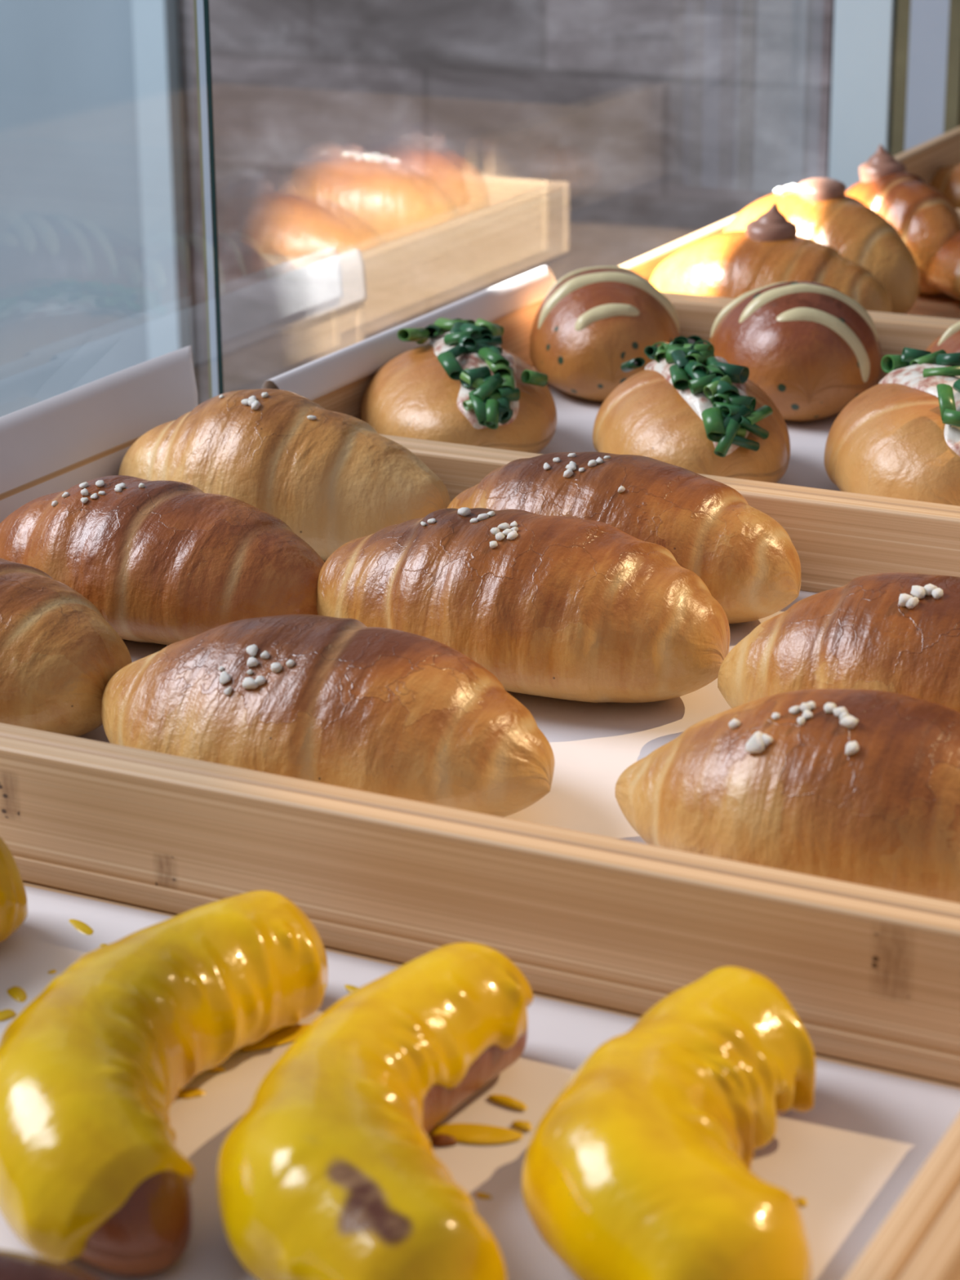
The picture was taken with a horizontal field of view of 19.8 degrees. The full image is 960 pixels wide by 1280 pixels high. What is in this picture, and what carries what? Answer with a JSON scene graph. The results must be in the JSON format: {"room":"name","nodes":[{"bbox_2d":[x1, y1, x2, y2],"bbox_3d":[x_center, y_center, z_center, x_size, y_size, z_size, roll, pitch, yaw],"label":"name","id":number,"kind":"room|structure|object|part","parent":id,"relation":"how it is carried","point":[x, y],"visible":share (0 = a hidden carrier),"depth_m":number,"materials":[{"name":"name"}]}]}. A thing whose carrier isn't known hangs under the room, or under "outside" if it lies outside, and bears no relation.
{"room":"food shop","nodes":[
{"label":"food shop","id":0,"kind":"room"},
{"bbox_2d":[0,0,835,417],"bbox_3d":[-0.590,-0.472,2.085,1.828,1.800,0.060,9,21,25],"label":"glass panel","id":1,"kind":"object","parent":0,"point":[382,166],"depth_m":1.83,"materials":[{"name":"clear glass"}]},
{"bbox_2d":[131,0,191,359],"bbox_3d":[-0.213,-0.405,1.880,0.026,1.800,0.045,9,21,25],"label":"display case frame","id":2,"kind":"structure","parent":1,"relation":"attached to","point":[155,22],"depth_m":1.89,"materials":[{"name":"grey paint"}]},
{"bbox_3d":[-0.175,0.834,1.078,4.200,0.020,2.370,9,21,25],"label":"floor","id":3,"kind":"structure","parent":0,"visible":0},
{"bbox_3d":[0.258,0.416,0.879,0.775,0.893,1.370,9,21,25],"label":"countertop","id":4,"kind":"structure","parent":3,"relation":"on","visible":0},
{"bbox_2d":[193,0,223,398],"bbox_3d":[0.037,-0.435,1.019,0.005,0.626,0.551,9,21,25],"label":"glass edge","id":5,"kind":"object","parent":4,"relation":"on","point":[202,18],"visible":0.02,"depth_m":0.86,"materials":[{"name":"glass"}]},
{"bbox_2d":[0,736,959,1279],"bbox_3d":[-0.092,0.079,0.443,0.328,0.032,0.238,9,21,25],"label":"bamboo tray","id":6,"kind":"object","parent":4,"relation":"on","point":[888,973],"visible":0.39,"depth_m":0.51,"materials":[{"name":"beige wood"}]},
{"bbox_2d":[0,885,959,1279],"bbox_3d":[-0.092,0.091,0.446,0.314,0.001,0.222,9,21,25],"label":"sheet","id":7,"kind":"object","parent":6,"relation":"on","point":[866,1135],"visible":0.29,"depth_m":0.47,"materials":[{"name":"white paper"}]},
{"bbox_2d":[0,1008,15,1021],"bbox_3d":[-0.088,0.069,0.508,0.004,0.001,0.004,-8,20,-21],"label":"mustard splash","id":8,"kind":"object","parent":7,"relation":"on","point":[6,1014],"visible":1,"depth_m":0.51,"materials":[{"name":"yellow food"}]},
{"bbox_2d":[0,836,27,942],"bbox_3d":[-0.113,0.049,0.525,0.056,0.028,0.035,-18,26,-42],"label":"roll","id":9,"kind":"object","parent":7,"relation":"on","point":[13,897],"visible":1,"depth_m":0.53,"materials":[{"name":"food"}]},
{"bbox_2d":[6,986,26,1002],"bbox_3d":[-0.087,0.066,0.516,0.003,0.001,0.007,-10,21,-27],"label":"mustard splash","id":10,"kind":"object","parent":7,"relation":"on","point":[18,993],"visible":1,"depth_m":0.52,"materials":[{"name":"yellow food"}]},
{"bbox_2d":[0,1248,99,1279],"bbox_3d":[-0.073,0.098,0.389,0.053,0.023,0.032,0,19,2],"label":"roll","id":11,"kind":"object","parent":7,"relation":"on","point":[14,1265],"visible":1,"depth_m":0.39,"materials":[{"name":"brown food"}]},
{"bbox_2d":[47,969,56,973],"bbox_3d":[-0.082,0.063,0.525,0.002,0.001,0.002,9,21,25],"label":"mustard splash","id":12,"kind":"object","parent":7,"relation":"on","point":[52,971],"visible":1,"depth_m":0.53,"materials":[{"name":"food"}]},
{"bbox_2d":[68,919,93,935],"bbox_3d":[-0.079,0.057,0.544,0.003,0.001,0.010,-12,22,-30],"label":"mustard splash","id":13,"kind":"object","parent":7,"relation":"on","point":[80,926],"visible":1,"depth_m":0.54,"materials":[{"name":"yellow food"}]},
{"bbox_2d":[0,889,328,1275],"bbox_3d":[-0.058,0.069,0.468,0.045,0.026,0.112,3,19,11],"label":"roll","id":14,"kind":"object","parent":7,"relation":"on","point":[93,1068],"visible":1,"depth_m":0.45,"materials":[{"name":"food"}]},
{"bbox_2d":[176,1088,205,1098],"bbox_3d":[-0.051,0.079,0.479,0.006,0.001,0.003,-8,20,-21],"label":"mustard splash","id":15,"kind":"object","parent":7,"relation":"on","point":[193,1092],"visible":1,"depth_m":0.48,"materials":[{"name":"yellow food"}]},
{"bbox_2d":[207,1066,225,1071],"bbox_3d":[-0.047,0.076,0.488,0.003,0.001,0.002,9,21,25],"label":"mustard splash","id":16,"kind":"object","parent":7,"relation":"on","point":[217,1068],"visible":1,"depth_m":0.49,"materials":[{"name":"food"}]},
{"bbox_2d":[238,1024,309,1051],"bbox_3d":[-0.037,0.072,0.500,0.016,0.001,0.006,-12,22,-30],"label":"mustard splash","id":17,"kind":"object","parent":7,"relation":"on","point":[286,1034],"visible":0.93,"depth_m":0.50,"materials":[{"name":"yellow food"}]},
{"bbox_2d":[344,984,359,992],"bbox_3d":[-0.020,0.067,0.513,0.004,0.001,0.018,-13,23,-33],"label":"mustard splash","id":18,"kind":"object","parent":7,"relation":"on","point":[350,988],"visible":0.09,"depth_m":0.52,"materials":[{"name":"yellow food"}]},
{"bbox_2d":[216,942,533,1279],"bbox_3d":[-0.017,0.077,0.443,0.047,0.027,0.112,1,19,4],"label":"roll","id":19,"kind":"object","parent":7,"relation":"on","point":[331,1170],"visible":1,"depth_m":0.42,"materials":[{"name":"food"}]},
{"bbox_2d":[428,1133,457,1146],"bbox_3d":[-0.006,0.084,0.463,0.005,0.001,0.003,-5,20,-13],"label":"crumb","id":20,"kind":"object","parent":7,"relation":"on","point":[439,1140],"visible":0.94,"depth_m":0.46,"materials":[{"name":"brown food"}]},
{"bbox_2d":[427,1123,523,1143],"bbox_3d":[-0.001,0.083,0.465,0.017,0.001,0.007,3,19,11],"label":"mustard splash","id":21,"kind":"object","parent":7,"relation":"on","point":[470,1133],"visible":1,"depth_m":0.47,"materials":[{"name":"yellow food"}]},
{"bbox_2d":[475,1191,492,1199],"bbox_3d":[0.001,0.090,0.446,0.003,0.001,0.001,9,21,25],"label":"mustard splash","id":22,"kind":"object","parent":7,"relation":"on","point":[479,1194],"visible":1,"depth_m":0.45,"materials":[{"name":"food"}]},
{"bbox_2d":[487,1093,527,1109],"bbox_3d":[0.005,0.080,0.476,0.008,0.001,0.003,14,23,35],"label":"mustard splash","id":23,"kind":"object","parent":7,"relation":"on","point":[504,1100],"visible":1,"depth_m":0.47,"materials":[{"name":"yellow food"}]},
{"bbox_2d":[511,1120,532,1130],"bbox_3d":[0.007,0.083,0.468,0.004,0.001,0.002,9,21,25],"label":"mustard splash","id":24,"kind":"object","parent":7,"relation":"on","point":[522,1125],"visible":1,"depth_m":0.47,"materials":[{"name":"yellow food"}]},
{"bbox_2d":[521,965,815,1279],"bbox_3d":[0.031,0.078,0.439,0.046,0.027,0.098,2,19,7],"label":"roll","id":25,"kind":"object","parent":7,"relation":"on","point":[639,1167],"visible":1,"depth_m":0.42,"materials":[{"name":"food"}]},
{"bbox_2d":[795,1197,807,1206],"bbox_3d":[0.052,0.090,0.444,0.002,0.001,0.002,9,21,25],"label":"mustard splash","id":26,"kind":"object","parent":7,"relation":"on","point":[802,1202],"visible":0.93,"depth_m":0.44,"materials":[{"name":"food"}]},
{"bbox_2d":[13,854,959,1084],"bbox_3d":[-0.041,0.056,0.541,0.314,0.005,0.001,9,21,25],"label":"trim","id":27,"kind":"structure","parent":6,"relation":"on","point":[824,1041],"depth_m":0.52,"materials":[{"name":"brown wood"}]},
{"bbox_3d":[-0.092,0.093,0.448,0.315,0.003,0.226,9,21,25],"label":"board","id":28,"kind":"part","parent":6,"relation":"part of","materials":[{"name":"brown wood"}]},
{"bbox_2d":[0,435,959,919],"bbox_3d":[0.008,0.007,0.650,0.347,0.032,0.242,9,21,25],"label":"bamboo tray","id":29,"kind":"object","parent":4,"relation":"on","point":[837,541],"visible":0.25,"depth_m":0.72,"materials":[{"name":"beige wood"}]},
{"bbox_2d":[0,345,817,844],"bbox_3d":[0.008,-0.008,0.661,0.344,0.042,0.256,9,21,25],"label":"sheet","id":30,"kind":"object","parent":29,"relation":"on","point":[592,744],"visible":0.09,"depth_m":0.72,"materials":[{"name":"white paper"}]},
{"bbox_2d":[0,557,132,737],"bbox_3d":[-0.124,-0.001,0.646,0.100,0.039,0.064,11,22,31],"label":"roll","id":31,"kind":"object","parent":30,"relation":"on","point":[59,654],"visible":0.8,"depth_m":0.62,"materials":[{"name":"brown food"}]},
{"bbox_2d":[0,475,324,645],"bbox_3d":[-0.083,-0.021,0.701,0.102,0.040,0.058,7,21,22],"label":"roll","id":32,"kind":"object","parent":30,"relation":"on","point":[165,562],"visible":0.67,"depth_m":0.68,"materials":[{"name":"brown food"}]},
{"bbox_2d":[118,388,450,561],"bbox_3d":[-0.056,-0.047,0.767,0.101,0.046,0.058,8,21,23],"label":"roll","id":33,"kind":"object","parent":30,"relation":"on","point":[329,476],"visible":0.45,"depth_m":0.74,"materials":[{"name":"brown food"}]},
{"bbox_2d":[101,613,555,817],"bbox_3d":[-0.035,0.015,0.599,0.111,0.038,0.062,10,22,28],"label":"roll","id":34,"kind":"object","parent":30,"relation":"on","point":[341,702],"visible":0.73,"depth_m":0.58,"materials":[{"name":"brown food"}]},
{"bbox_2d":[316,506,729,702],"bbox_3d":[0.009,-0.011,0.666,0.109,0.043,0.062,9,21,25],"label":"roll","id":35,"kind":"object","parent":30,"relation":"on","point":[564,607],"visible":0.84,"depth_m":0.64,"materials":[{"name":"brown food"}]},
{"bbox_2d":[447,452,801,623],"bbox_3d":[0.036,-0.029,0.721,0.103,0.041,0.056,9,21,26],"label":"roll","id":36,"kind":"object","parent":30,"relation":"on","point":[747,561],"visible":0.59,"depth_m":0.70,"materials":[{"name":"brown food"}]},
{"bbox_2d":[614,688,959,902],"bbox_3d":[0.075,0.030,0.547,0.099,0.042,0.062,2,19,6],"label":"roll","id":37,"kind":"object","parent":30,"relation":"on","point":[858,786],"visible":0.83,"depth_m":0.53,"materials":[{"name":"brown food"}]},
{"bbox_2d":[717,572,959,711],"bbox_3d":[0.102,0.007,0.613,0.103,0.043,0.056,7,20,21],"label":"roll","id":38,"kind":"object","parent":30,"relation":"on","point":[899,633],"visible":0.71,"depth_m":0.60,"materials":[{"name":"brown food"}]},
{"bbox_2d":[311,296,959,513],"bbox_3d":[0.120,-0.059,0.840,0.328,0.032,0.219,9,21,25],"label":"bamboo tray","id":39,"kind":"object","parent":4,"relation":"on","point":[697,317],"visible":0.18,"depth_m":0.93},
{"bbox_2d":[262,265,555,400],"bbox_3d":[-0.019,-0.097,0.912,0.009,0.020,0.199,9,21,25],"label":"sheet","id":40,"kind":"object","parent":39,"relation":"on","point":[312,380],"visible":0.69,"depth_m":0.89,"materials":[{"name":"white paper"}]},
{"bbox_2d":[532,366,840,491],"bbox_3d":[0.121,-0.050,0.843,0.314,0.001,0.205,9,21,25],"label":"sheet","id":41,"kind":"object","parent":39,"relation":"on","point":[576,415],"visible":0.06,"depth_m":0.89,"materials":[{"name":"white paper"}]},
{"bbox_2d":[360,317,556,453],"bbox_3d":[-0.007,-0.078,0.863,0.064,0.041,0.097,-1,19,-3],"label":"bun","id":42,"kind":"object","parent":41,"relation":"on","point":[460,386],"visible":0.77,"depth_m":0.84,"materials":[{"name":"brown food"}]},
{"bbox_2d":[529,266,679,401],"bbox_3d":[0.043,-0.108,0.947,0.054,0.042,0.074,-1,19,-3],"label":"bun","id":43,"kind":"object","parent":41,"relation":"on","point":[593,321],"visible":0.83,"depth_m":0.92,"materials":[{"name":"brown food"}]},
{"bbox_2d":[592,335,790,483],"bbox_3d":[0.065,-0.067,0.827,0.059,0.043,0.094,-3,19,-7],"label":"bun","id":44,"kind":"object","parent":41,"relation":"on","point":[690,408],"visible":0.79,"depth_m":0.80,"materials":[{"name":"brown food"}]},
{"bbox_2d":[709,280,881,421],"bbox_3d":[0.106,-0.100,0.921,0.058,0.044,0.075,0,19,0],"label":"bun","id":45,"kind":"object","parent":41,"relation":"on","point":[811,348],"visible":0.87,"depth_m":0.89,"materials":[{"name":"brown food"}]},
{"bbox_2d":[823,346,959,506],"bbox_3d":[0.132,-0.059,0.798,0.060,0.046,0.093,-1,19,-3],"label":"bun","id":46,"kind":"object","parent":41,"relation":"on","point":[899,437],"visible":0.81,"depth_m":0.78,"materials":[{"name":"brown food"}]},
{"bbox_2d":[924,321,959,353],"bbox_3d":[0.169,-0.087,0.891,0.050,0.037,0.071,-1,19,-3],"label":"bun","id":47,"kind":"object","parent":41,"relation":"on","point":[949,341],"visible":0.26,"depth_m":0.89,"materials":[{"name":"brown food"}]},
{"bbox_2d":[618,211,959,323],"bbox_3d":[0.221,-0.121,1.017,0.318,0.032,0.204,9,21,25],"label":"bamboo tray","id":48,"kind":"object","parent":4,"relation":"on","point":[942,307],"visible":0.02,"depth_m":1.06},
{"bbox_2d":[649,202,892,312],"bbox_3d":[0.106,-0.135,1.010,0.096,0.052,0.055,12,23,32],"label":"roll","id":49,"kind":"object","parent":48,"relation":"on","point":[770,251],"visible":0.51,"depth_m":0.99,"materials":[{"name":"brown food"}]},
{"bbox_2d":[722,177,919,314],"bbox_3d":[0.130,-0.152,1.058,0.051,0.052,0.094,-17,25,-40],"label":"roll","id":50,"kind":"object","parent":48,"relation":"on","point":[820,210],"visible":0.51,"depth_m":1.03,"materials":[{"name":"brown food"}]},
{"bbox_2d":[844,143,959,293],"bbox_3d":[0.169,-0.171,1.108,0.041,0.055,0.079,-11,22,-28],"label":"roll","id":51,"kind":"object","parent":48,"relation":"on","point":[924,218],"visible":0.4,"depth_m":1.09,"materials":[{"name":"brown food"}]},
{"bbox_3d":[0.221,-0.108,1.021,0.305,0.005,0.192,9,21,25],"label":"board","id":52,"kind":"part","parent":48,"relation":"part of","materials":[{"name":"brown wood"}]},
{"bbox_2d":[926,231,959,299],"bbox_3d":[0.203,-0.147,1.078,0.054,0.030,0.088,-5,19,-12],"label":"roll","id":53,"kind":"object","parent":48,"relation":"on","point":[943,273],"visible":0.84,"depth_m":1.07,"materials":[{"name":"brown food"}]},
{"bbox_2d":[828,0,893,191],"bbox_3d":[0.187,-0.495,1.258,0.029,0.630,0.020,9,21,25],"label":"window frame","id":54,"kind":"structure","parent":4,"relation":"on","point":[863,31],"depth_m":1.33,"materials":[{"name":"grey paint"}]},
{"bbox_2d":[887,0,897,154],"bbox_3d":[0.201,-0.493,1.252,0.001,0.630,0.018,9,21,25],"label":"trim","id":55,"kind":"structure","parent":4,"relation":"on","point":[895,8],"depth_m":1.32,"materials":[{"name":"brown metal"}]},
{"bbox_2d":[890,0,911,156],"bbox_3d":[0.204,-0.492,1.250,0.007,0.630,0.018,9,21,25],"label":"trim","id":56,"kind":"structure","parent":4,"relation":"on","point":[903,12],"depth_m":1.32,"materials":[{"name":"metal"}]},
{"bbox_2d":[893,126,959,211],"bbox_3d":[0.334,-0.187,1.183,0.276,0.047,0.216,9,21,25],"label":"bamboo tray","id":57,"kind":"object","parent":4,"relation":"on","point":[923,160],"visible":0.02,"depth_m":1.20,"materials":[{"name":"brown wood"}]},
{"bbox_2d":[929,164,959,208],"bbox_3d":[0.220,-0.193,1.203,0.045,0.034,0.090,-17,25,-40],"label":"roll","id":58,"kind":"object","parent":57,"relation":"in","point":[946,180],"visible":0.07,"depth_m":1.19,"materials":[{"name":"brown food"}]},
{"bbox_2d":[904,0,950,151],"bbox_3d":[0.216,-0.490,1.244,0.019,0.630,0.018,9,21,25],"label":"trim","id":59,"kind":"structure","parent":4,"relation":"on","point":[929,19],"depth_m":1.31,"materials":[{"name":"grey paint"}]},
{"bbox_2d":[897,1185,959,1279],"bbox_3d":[0.187,0.123,0.309,0.297,0.032,0.238,9,21,25],"label":"bamboo tray","id":60,"kind":"object","parent":4,"relation":"on","point":[937,1257],"visible":1,"depth_m":0.38,"materials":[{"name":"beige wood"}]},
{"bbox_2d":[943,0,959,133],"bbox_3d":[0.228,-0.488,1.239,0.007,0.630,0.018,9,21,25],"label":"trim","id":61,"kind":"structure","parent":4,"relation":"on","point":[952,109],"depth_m":1.30,"materials":[{"name":"metal"}]}
]}

